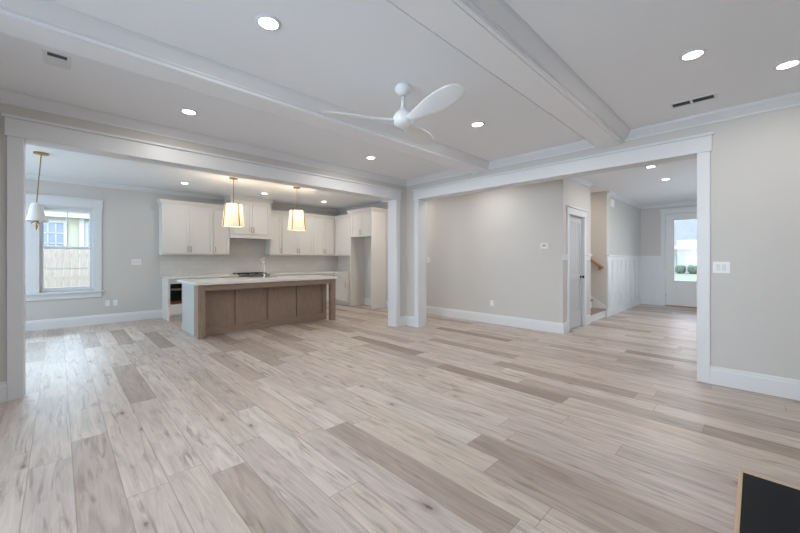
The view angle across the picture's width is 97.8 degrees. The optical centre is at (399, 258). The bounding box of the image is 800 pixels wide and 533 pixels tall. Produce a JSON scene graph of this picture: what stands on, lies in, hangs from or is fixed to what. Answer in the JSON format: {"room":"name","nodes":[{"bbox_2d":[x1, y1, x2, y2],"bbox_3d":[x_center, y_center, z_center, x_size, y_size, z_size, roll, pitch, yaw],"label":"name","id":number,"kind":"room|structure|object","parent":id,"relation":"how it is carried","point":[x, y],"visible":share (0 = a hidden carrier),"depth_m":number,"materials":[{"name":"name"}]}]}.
{"room":"living room","nodes":[
{"label":"living room","id":0,"kind":"room"},
{"bbox_2d":[25,179,337,320],"bbox_3d":[-5.128,-0.107,8.345,8.950,2.915,0.200,0,0,-44],"label":"wall","id":1,"kind":"structure","parent":0,"point":[130,218],"depth_m":7.45,"materials":[{"name":"grey paint"}]},
{"bbox_2d":[25,204,25,292],"bbox_3d":[-7.267,-0.183,6.271,0.760,1.643,0.100,0,0,-44],"label":"window","id":2,"kind":"structure","parent":1,"relation":"in","point":[25,204],"depth_m":6.49,"materials":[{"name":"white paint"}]},
{"bbox_2d":[25,193,103,300],"bbox_3d":[-6.898,-0.207,6.573,2.020,1.995,0.255,0,0,-44],"label":"trim","id":3,"kind":"structure","parent":1,"relation":"attached to","point":[32,293],"depth_m":6.74,"materials":[{"name":"white paint"}]},
{"bbox_2d":[39,206,92,291],"bbox_3d":[-6.599,-0.183,6.925,0.770,1.643,0.100,0,0,-44],"label":"window","id":4,"kind":"structure","parent":1,"relation":"in","point":[42,247],"depth_m":6.86,"materials":[{"name":"white paint"}]},
{"bbox_2d":[25,310,161,331],"bbox_3d":[-5.332,1.254,5.006,3.985,0.192,4.285,0,0,-44],"label":"baseboard","id":5,"kind":"structure","parent":1,"relation":"attached to","point":[34,325],"depth_m":7.06,"materials":[{"name":"white paint"}]},
{"bbox_2d":[105,300,109,305],"bbox_3d":[-6.087,0.930,7.259,0.075,0.120,0.010,0,0,-44],"label":"wall outlet","id":6,"kind":"object","parent":1,"relation":"attached to","point":[107,302],"visible":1,"depth_m":7.26,"materials":[{"name":"white plastic"}]},
{"bbox_2d":[132,259,140,264],"bbox_3d":[-5.740,0.075,7.598,0.165,0.120,0.010,0,0,-44],"label":"light switch","id":7,"kind":"object","parent":1,"relation":"attached to","point":[134,261],"visible":1,"depth_m":7.60,"materials":[{"name":"white plastic"}]},
{"bbox_2d":[156,199,213,254],"bbox_3d":[-4.968,-0.693,8.092,1.085,1.215,0.385,0,0,-44],"label":"upper cabinet","id":8,"kind":"object","parent":1,"relation":"attached to","point":[185,227],"visible":1,"depth_m":7.95,"materials":[{"name":"white paint"}]},
{"bbox_2d":[213,204,229,254],"bbox_3d":[-4.446,-0.693,8.603,0.375,1.215,0.384,0,0,-44],"label":"upper cabinet","id":9,"kind":"object","parent":1,"relation":"attached to","point":[221,240],"visible":0.74,"depth_m":8.47,"materials":[{"name":"white paint"}]},
{"bbox_2d":[224,194,273,239],"bbox_3d":[-3.915,-1.032,9.061,1.115,1.063,0.474,0,0,-44],"label":"range hood","id":10,"kind":"object","parent":1,"relation":"attached to","point":[256,211],"visible":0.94,"depth_m":8.94,"materials":[{"name":"white paint"}]},
{"bbox_2d":[229,234,271,239],"bbox_3d":[-3.923,-0.550,9.069,1.055,0.080,0.449,0,0,-44],"label":"hood","id":11,"kind":"object","parent":10,"relation":"attached to","point":[232,236],"depth_m":8.93,"materials":[{"name":"white paint"}]},
{"bbox_2d":[160,239,349,275],"bbox_3d":[-3.271,-0.062,9.121,4.810,0.935,1.290,0,0,-44],"label":"backsplash","id":12,"kind":"structure","parent":1,"relation":"attached to","point":[245,255],"depth_m":9.22,"materials":[{"name":"tile"}]},
{"bbox_2d":[265,210,282,254],"bbox_3d":[-3.462,-0.693,9.566,0.330,1.215,0.384,0,0,-44],"label":"upper cabinet","id":13,"kind":"object","parent":1,"relation":"attached to","point":[273,246],"visible":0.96,"depth_m":9.46,"materials":[{"name":"white paint"}]},
{"bbox_2d":[280,211,313,255],"bbox_3d":[-2.997,-0.693,10.021,0.970,1.215,0.384,0,0,-44],"label":"upper cabinet","id":14,"kind":"object","parent":1,"relation":"attached to","point":[294,243],"visible":0.77,"depth_m":9.89,"materials":[{"name":"white paint"}]},
{"bbox_2d":[313,214,334,255],"bbox_3d":[-2.377,-0.693,10.628,0.765,1.215,0.384,0,0,-44],"label":"upper cabinet","id":15,"kind":"object","parent":1,"relation":"attached to","point":[323,225],"visible":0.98,"depth_m":10.49,"materials":[{"name":"white paint"}]},
{"bbox_2d":[25,173,696,212],"bbox_3d":[0.747,-1.520,6.470,14.720,0.089,10.700,0,0,-44],"label":"trim","id":16,"kind":"structure","parent":1,"relation":"attached to","point":[579,179],"depth_m":8.20,"materials":[{"name":"white paint"}]},
{"bbox_2d":[0,103,405,381],"bbox_3d":[-2.492,-0.107,4.649,7.545,2.915,0.200,0,0,-44],"label":"wall","id":17,"kind":"structure","parent":0,"point":[4,108],"depth_m":3.69,"materials":[{"name":"grey paint"}]},
{"bbox_2d":[2,113,401,400],"bbox_3d":[-1.936,-0.004,5.193,5.255,2.707,0.296,0,0,-44],"label":"trim","id":18,"kind":"structure","parent":17,"relation":"attached to","point":[19,131],"depth_m":3.78,"materials":[{"name":"white paint"}]},
{"bbox_2d":[0,316,405,402],"bbox_3d":[-2.487,1.254,4.501,7.345,0.192,0.018,0,0,-44],"label":"baseboard","id":19,"kind":"structure","parent":17,"relation":"attached to","point":[3,385],"depth_m":3.29,"materials":[{"name":"white paint"}]},
{"bbox_2d":[0,89,468,185],"bbox_3d":[-1.933,-1.512,3.936,7.345,0.104,1.600,0,0,-44],"label":"trim","id":20,"kind":"structure","parent":17,"relation":"attached to","point":[6,97],"depth_m":4.29,"materials":[{"name":"white paint"}]},
{"bbox_2d":[0,304,799,532],"bbox_3d":[0.747,1.410,6.470,15.120,0.120,11.100,0,0,-44],"label":"floor","id":21,"kind":"structure","parent":0,"point":[354,422],"depth_m":2.74,"materials":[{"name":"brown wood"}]},
{"bbox_2d":[162,278,202,320],"bbox_3d":[-4.936,0.897,7.935,0.680,0.905,0.653,0,0,-44],"label":"base cabinet","id":22,"kind":"object","parent":21,"relation":"on","point":[170,312],"visible":0.39,"depth_m":7.60,"materials":[{"name":"white paint"}]},
{"bbox_2d":[170,283,181,303],"bbox_3d":[-4.905,0.770,7.904,0.590,0.434,0.502,0,0,-44],"label":"microwave","id":23,"kind":"object","parent":22,"relation":"in","point":[175,289],"visible":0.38,"depth_m":7.59,"materials":[{"name":"black metal"}]},
{"bbox_2d":[161,274,238,278],"bbox_3d":[-4.671,0.425,8.207,1.480,0.040,0.634,0,0,-44],"label":"countertop","id":24,"kind":"structure","parent":22,"relation":"on","point":[223,275],"depth_m":7.94,"materials":[{"name":"stone"}]},
{"bbox_2d":[232,272,269,276],"bbox_3d":[-3.855,0.848,8.982,0.760,0.965,0.630,0,0,-44],"label":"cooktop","id":25,"kind":"object","parent":21,"relation":"on","point":[244,274],"visible":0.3,"depth_m":8.79,"materials":[{"name":"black metal"}]},
{"bbox_2d":[181,279,335,339],"bbox_3d":[-2.824,0.897,7.193,2.710,0.905,1.250,0,0,-44],"label":"kitchen island","id":26,"kind":"object","parent":21,"relation":"on","point":[207,310],"visible":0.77,"depth_m":6.67,"materials":[{"name":"brown wood"}]},
{"bbox_2d":[177,275,337,284],"bbox_3d":[-2.824,0.425,7.193,2.770,0.040,1.310,0,0,-44],"label":"island countertop","id":27,"kind":"structure","parent":26,"relation":"on","point":[210,281],"depth_m":6.73,"materials":[{"name":"stone"}]},
{"bbox_2d":[259,257,267,277],"bbox_3d":[-2.886,0.182,7.385,0.105,0.445,0.246,0,0,-44],"label":"faucet","id":28,"kind":"object","parent":27,"relation":"on","point":[264,274],"visible":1,"depth_m":7.30,"materials":[{"name":"silver metal"}]},
{"bbox_2d":[303,273,332,303],"bbox_3d":[-2.567,0.897,10.254,1.020,0.905,0.653,0,0,-44],"label":"base cabinet","id":29,"kind":"object","parent":21,"relation":"on","point":[327,285],"visible":0.06,"depth_m":10.27,"materials":[{"name":"white paint"}]},
{"bbox_2d":[334,274,349,305],"bbox_3d":[-1.552,0.897,10.357,0.623,0.905,0.690,0,0,-44],"label":"base cabinet","id":30,"kind":"object","parent":21,"relation":"on","point":[343,281],"visible":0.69,"depth_m":10.07,"materials":[{"name":"white paint"}]},
{"bbox_2d":[347,207,386,308],"bbox_3d":[-0.938,-0.003,9.768,0.569,2.705,1.110,0,0,-44],"label":"surround","id":31,"kind":"object","parent":21,"relation":"on","point":[370,222],"visible":1,"depth_m":9.56,"materials":[{"name":"white paint"}]},
{"bbox_2d":[590,295,605,321],"bbox_3d":[3.503,0.375,8.556,1.138,1.950,2.475,0,0,-44],"label":"staircase","id":32,"kind":"structure","parent":21,"relation":"on","point":[597,309],"depth_m":7.99,"materials":[{"name":"white paint"}]},
{"bbox_2d":[734,470,799,532],"bbox_3d":[1.766,1.343,1.350,1.752,0.014,0.698,0,0,-44],"label":"hearth","id":33,"kind":"object","parent":21,"relation":"on","point":[763,505],"visible":1,"depth_m":1.88,"materials":[{"name":"black stone"}]},
{"bbox_3d":[-3.253,0.898,9.582,0.900,0.905,0.653,0,0,-44],"label":"base cabinet","id":34,"kind":"object","parent":21,"relation":"on","visible":0},
{"bbox_2d":[268,271,349,275],"bbox_3d":[-2.451,0.425,9.909,2.533,0.040,1.309,0,0,-44],"label":"countertop","id":35,"kind":"structure","parent":34,"relation":"on","point":[323,272],"depth_m":10.10,"materials":[{"name":"stone"}]},
{"bbox_2d":[0,0,799,209],"bbox_3d":[0.747,-1.640,6.470,15.120,0.150,11.100,0,0,-44],"label":"ceiling","id":36,"kind":"structure","parent":0,"point":[352,55],"depth_m":2.98,"materials":[{"name":"white paint"}]},
{"bbox_2d":[25,151,48,229],"bbox_3d":[-5.354,-0.992,5.142,0.264,1.144,0.260,0,0,-44],"label":"dining pendant","id":37,"kind":"object","parent":36,"relation":"hanging from","point":[36,214],"visible":0.98,"depth_m":5.12,"materials":[{"name":"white metal"}]},
{"bbox_2d":[42,48,71,69],"bbox_3d":[-2.692,-1.560,2.742,0.160,0.008,0.255,0,0,-44],"label":"ceiling vent","id":38,"kind":"object","parent":36,"relation":"in","point":[53,58],"visible":1,"depth_m":2.73,"materials":[{"name":"white metal"}]},
{"bbox_2d":[180,108,197,114],"bbox_3d":[-2.247,-1.560,3.715,0.164,0.009,0.164,0,0,-44],"label":"recessed light","id":39,"kind":"object","parent":36,"relation":"in","point":[183,110],"visible":1,"depth_m":3.70,"materials":[{"name":"white paint"}]},
{"bbox_2d":[183,110,194,113],"bbox_3d":[-2.247,-1.562,3.715,0.120,0.004,0.120,0,0,-44],"label":"diffuser","id":40,"kind":"object","parent":39,"relation":"attached to","point":[184,111],"depth_m":3.70,"materials":[{"name":"white plastic"}]},
{"bbox_2d":[222,177,244,227],"bbox_3d":[-3.231,-1.089,6.773,0.415,0.951,0.415,0,0,-44],"label":"pendant light","id":41,"kind":"object","parent":36,"relation":"hanging from","point":[233,212],"visible":1,"depth_m":6.63,"materials":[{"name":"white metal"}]},
{"bbox_2d":[0,9,487,173],"bbox_3d":[-1.278,-1.500,3.266,7.345,0.130,0.275,0,0,-44],"label":"ceiling beam","id":42,"kind":"structure","parent":36,"relation":"attached to","point":[11,24],"depth_m":2.80,"materials":[{"name":"white paint"}]},
{"bbox_2d":[255,14,280,30],"bbox_3d":[-0.872,-1.560,2.314,0.164,0.009,0.164,0,0,-44],"label":"recessed light","id":43,"kind":"object","parent":36,"relation":"in","point":[267,22],"visible":1,"depth_m":2.31,"materials":[{"name":"white paint"}]},
{"bbox_2d":[259,17,277,28],"bbox_3d":[-0.872,-1.562,2.314,0.120,0.004,0.120,0,0,-44],"label":"diffuser","id":44,"kind":"object","parent":43,"relation":"attached to","point":[264,22],"depth_m":2.31,"materials":[{"name":"white plastic"}]},
{"bbox_2d":[287,187,306,230],"bbox_3d":[-2.271,-1.089,7.693,0.410,0.951,0.410,0,0,-44],"label":"pendant light","id":45,"kind":"object","parent":36,"relation":"hanging from","point":[296,222],"visible":1,"depth_m":7.55,"materials":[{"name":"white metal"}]},
{"bbox_2d":[322,83,464,142],"bbox_3d":[0.142,-1.379,3.109,1.269,0.369,1.188,0,0,-44],"label":"ceiling fan","id":46,"kind":"object","parent":36,"relation":"hanging from","point":[446,96],"visible":1,"depth_m":3.05,"materials":[{"name":"white"}]},
{"bbox_2d":[470,121,484,126],"bbox_3d":[0.902,-1.560,4.060,0.164,0.009,0.164,0,0,-44],"label":"recessed light","id":47,"kind":"object","parent":36,"relation":"in","point":[477,123],"visible":1,"depth_m":4.06,"materials":[{"name":"white paint"}]},
{"bbox_2d":[385,0,623,148],"bbox_3d":[0.070,-1.500,1.890,7.345,0.130,0.292,0,0,-44],"label":"ceiling beam","id":48,"kind":"structure","parent":36,"relation":"attached to","point":[456,23],"depth_m":2.50,"materials":[{"name":"white paint"}]},
{"bbox_2d":[679,48,706,60],"bbox_3d":[2.244,-1.560,2.676,0.164,0.009,0.164,0,0,-44],"label":"recessed light","id":49,"kind":"object","parent":36,"relation":"in","point":[695,53],"visible":1,"depth_m":2.67,"materials":[{"name":"white paint"}]},
{"bbox_2d":[683,51,702,59],"bbox_3d":[2.244,-1.562,2.676,0.120,0.004,0.120,0,0,-44],"label":"diffuser","id":50,"kind":"object","parent":49,"relation":"attached to","point":[690,55],"depth_m":2.68,"materials":[{"name":"white plastic"}]},
{"bbox_2d":[670,92,716,108],"bbox_3d":[2.907,-1.561,3.463,0.160,0.006,0.350,0,0,-44],"label":"ceiling vent","id":51,"kind":"object","parent":36,"relation":"in","point":[711,96],"visible":1,"depth_m":3.45,"materials":[{"name":"black metal"}]},
{"bbox_2d":[773,59,799,69],"bbox_3d":[3.124,-1.560,2.813,0.164,0.009,0.164,0,0,-44],"label":"recessed light","id":52,"kind":"object","parent":36,"relation":"in","point":[794,62],"visible":1,"depth_m":2.81,"materials":[{"name":"white paint"}]},
{"bbox_2d":[777,61,798,68],"bbox_3d":[3.124,-1.562,2.813,0.120,0.004,0.120,0,0,-44],"label":"diffuser","id":53,"kind":"object","parent":52,"relation":"attached to","point":[787,64],"depth_m":2.81,"materials":[{"name":"white plastic"}]},
{"bbox_2d":[338,179,566,322],"bbox_3d":[0.527,-0.107,8.823,0.200,2.915,7.030,0,0,-44],"label":"wall","id":54,"kind":"structure","parent":0,"point":[482,247],"depth_m":7.12,"materials":[{"name":"grey paint"}]},
{"bbox_2d":[335,214,349,255],"bbox_3d":[-1.562,-0.693,10.538,0.384,1.215,0.995,0,0,-44],"label":"upper cabinet","id":55,"kind":"object","parent":54,"relation":"attached to","point":[342,222],"visible":0.63,"depth_m":10.51,"materials":[{"name":"white paint"}]},
{"bbox_2d":[364,298,567,333],"bbox_3d":[0.996,1.254,8.311,0.188,0.192,5.678,0,0,-44],"label":"baseboard","id":56,"kind":"structure","parent":54,"relation":"attached to","point":[554,327],"depth_m":7.12,"materials":[{"name":"white paint"}]},
{"bbox_2d":[541,243,548,248],"bbox_3d":[2.677,-0.230,6.464,0.028,0.110,0.160,0,0,-44],"label":"thermostat","id":57,"kind":"object","parent":54,"relation":"attached to","point":[543,245],"visible":1,"depth_m":6.45,"materials":[{"name":"white plastic"}]},
{"bbox_2d":[590,191,607,316],"bbox_3d":[3.221,-0.107,9.746,0.120,2.915,4.580,0,0,-44],"label":"wall","id":58,"kind":"structure","parent":0,"point":[598,201],"depth_m":8.18,"materials":[{"name":"grey paint"}]},
{"bbox_2d":[590,259,603,269],"bbox_3d":[4.024,-0.456,8.772,0.095,1.454,1.992,0,0,-44],"label":"handrail","id":59,"kind":"object","parent":58,"relation":"attached to","point":[591,260],"visible":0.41,"depth_m":8.14,"materials":[{"name":"brown wood"}]},
{"bbox_2d":[406,105,799,379],"bbox_3d":[2.376,-0.107,4.927,0.200,2.915,6.215,0,0,-44],"label":"wall","id":60,"kind":"structure","parent":0,"point":[755,159],"depth_m":3.56,"materials":[{"name":"grey paint"}]},
{"bbox_2d":[0,0,594,169],"bbox_3d":[-0.607,-1.512,2.581,7.345,0.104,1.643,0,0,-44],"label":"trim","id":61,"kind":"structure","parent":60,"relation":"attached to","point":[44,11],"depth_m":2.80,"materials":[{"name":"white paint"}]},
{"bbox_2d":[412,131,713,382],"bbox_3d":[1.899,-0.004,5.414,0.296,2.707,4.441,0,0,-44],"label":"trim","id":62,"kind":"structure","parent":60,"relation":"attached to","point":[699,146],"depth_m":4.44,"materials":[{"name":"white paint"}]},
{"bbox_2d":[406,316,799,400],"bbox_3d":[2.299,1.254,4.851,0.018,0.192,6.215,0,0,-44],"label":"baseboard","id":63,"kind":"structure","parent":60,"relation":"attached to","point":[777,386],"depth_m":3.53,"materials":[{"name":"white paint"}]},
{"bbox_2d":[465,0,799,140],"bbox_3d":[1.014,-1.512,0.926,7.345,0.104,2.405,0,0,-44],"label":"trim","id":64,"kind":"structure","parent":60,"relation":"attached to","point":[498,13],"depth_m":3.18,"materials":[{"name":"white paint"}]},
{"bbox_2d":[713,262,729,272],"bbox_3d":[3.417,0.095,3.713,0.010,0.120,0.135,0,0,-44],"label":"light switch","id":65,"kind":"object","parent":60,"relation":"attached to","point":[718,267],"visible":1,"depth_m":3.71,"materials":[{"name":"white plastic"}]},
{"bbox_2d":[567,178,640,314],"bbox_3d":[5.077,-0.107,8.443,5.770,2.915,0.120,0,0,-44],"label":"wall","id":66,"kind":"structure","parent":0,"point":[624,219],"depth_m":8.57,"materials":[{"name":"grey paint"}]},
{"bbox_2d":[570,215,583,328],"bbox_3d":[3.377,0.261,6.725,0.798,2.154,0.105,0,0,-44],"label":"door","id":67,"kind":"structure","parent":66,"relation":"in","point":[575,222],"depth_m":6.82,"materials":[{"name":"grey paint"}]},
{"bbox_2d":[566,205,587,331],"bbox_3d":[3.369,0.192,6.736,1.060,2.317,0.168,0,0,-44],"label":"trim","id":68,"kind":"structure","parent":66,"relation":"attached to","point":[570,210],"depth_m":6.98,"materials":[{"name":"white paint"}]},
{"bbox_2d":[609,199,613,206],"bbox_3d":[5.021,-1.310,8.265,0.220,0.180,0.054,0,0,-44],"label":"door chime","id":69,"kind":"object","parent":66,"relation":"attached to","point":[611,201],"visible":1,"depth_m":8.21,"materials":[{"name":"white plastic"}]},
{"bbox_2d":[563,254,660,308],"bbox_3d":[5.221,0.540,8.153,5.970,1.240,0.495,0,0,-44],"label":"wainscoting","id":70,"kind":"structure","parent":66,"relation":"attached to","point":[629,278],"depth_m":9.63,"materials":[{"name":"white paint"}]},
{"bbox_2d":[586,297,660,324],"bbox_3d":[5.639,1.254,8.563,4.800,0.192,0.495,0,0,-44],"label":"baseboard","id":71,"kind":"structure","parent":66,"relation":"attached to","point":[652,301],"depth_m":9.44,"materials":[{"name":"white paint"}]},
{"bbox_2d":[641,204,696,255],"bbox_3d":[6.077,-0.107,11.689,0.200,2.915,10.700,0,0,-44],"label":"wall","id":72,"kind":"structure","parent":0,"point":[650,217],"depth_m":10.23,"materials":[{"name":"grey paint"}]},
{"bbox_2d":[659,206,696,305],"bbox_3d":[7.989,-0.034,9.702,0.248,2.767,1.225,0,0,-44],"label":"trim","id":73,"kind":"structure","parent":72,"relation":"attached to","point":[663,212],"depth_m":10.01,"materials":[{"name":"white paint"}]},
{"bbox_2d":[665,212,696,307],"bbox_3d":[7.984,0.042,9.699,0.180,2.616,0.967,0,0,-44],"label":"door","id":74,"kind":"structure","parent":72,"relation":"in","point":[678,293],"depth_m":9.89,"materials":[{"name":"white paint"}]},
{"label":"outside","id":75,"kind":"structure","parent":0,"visible":0},
{"bbox_2d":[674,273,696,280],"bbox_3d":[17.862,1.800,17.492,130.000,0.100,120.000,0,0,-44],"label":"ground","id":76,"kind":"structure","parent":75,"point":[686,276],"depth_m":32.14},
{"bbox_2d":[44,210,89,287],"bbox_3d":[-12.209,-1.200,12.468,12.400,5.900,5.500,0,0,-44],"label":"neighbor house","id":77,"kind":"structure","parent":76,"relation":"on","point":[55,230],"depth_m":10.94,"materials":[{"name":"grey"}]},
{"bbox_2d":[44,245,89,287],"bbox_3d":[-8.375,0.715,8.909,5.100,2.070,0.070,0,0,-44],"label":"fence","id":78,"kind":"object","parent":76,"relation":"on","point":[54,278],"visible":0.09,"depth_m":8.81,"materials":[{"name":"brown wood"}]},
{"bbox_2d":[675,264,685,273],"bbox_3d":[32.495,1.249,40.435,1.037,1.379,1.025,0,0,-44],"label":"bush","id":79,"kind":"object","parent":76,"relation":"on","point":[680,268],"visible":0.95,"depth_m":40.15,"materials":[{"name":"green plant"}]},
{"bbox_2d":[674,219,696,272],"bbox_3d":[37.727,-1.750,43.943,10.200,7.000,19.000,0,0,-44],"label":"house","id":80,"kind":"structure","parent":76,"relation":"on","point":[685,231],"depth_m":42.44,"materials":[{"name":"grey"}]},
{"bbox_2d":[687,264,696,273],"bbox_3d":[33.264,1.232,39.650,1.056,1.358,1.012,0,0,-44],"label":"bush","id":81,"kind":"object","parent":76,"relation":"on","point":[692,269],"visible":0.8,"depth_m":39.39,"materials":[{"name":"green plant"}]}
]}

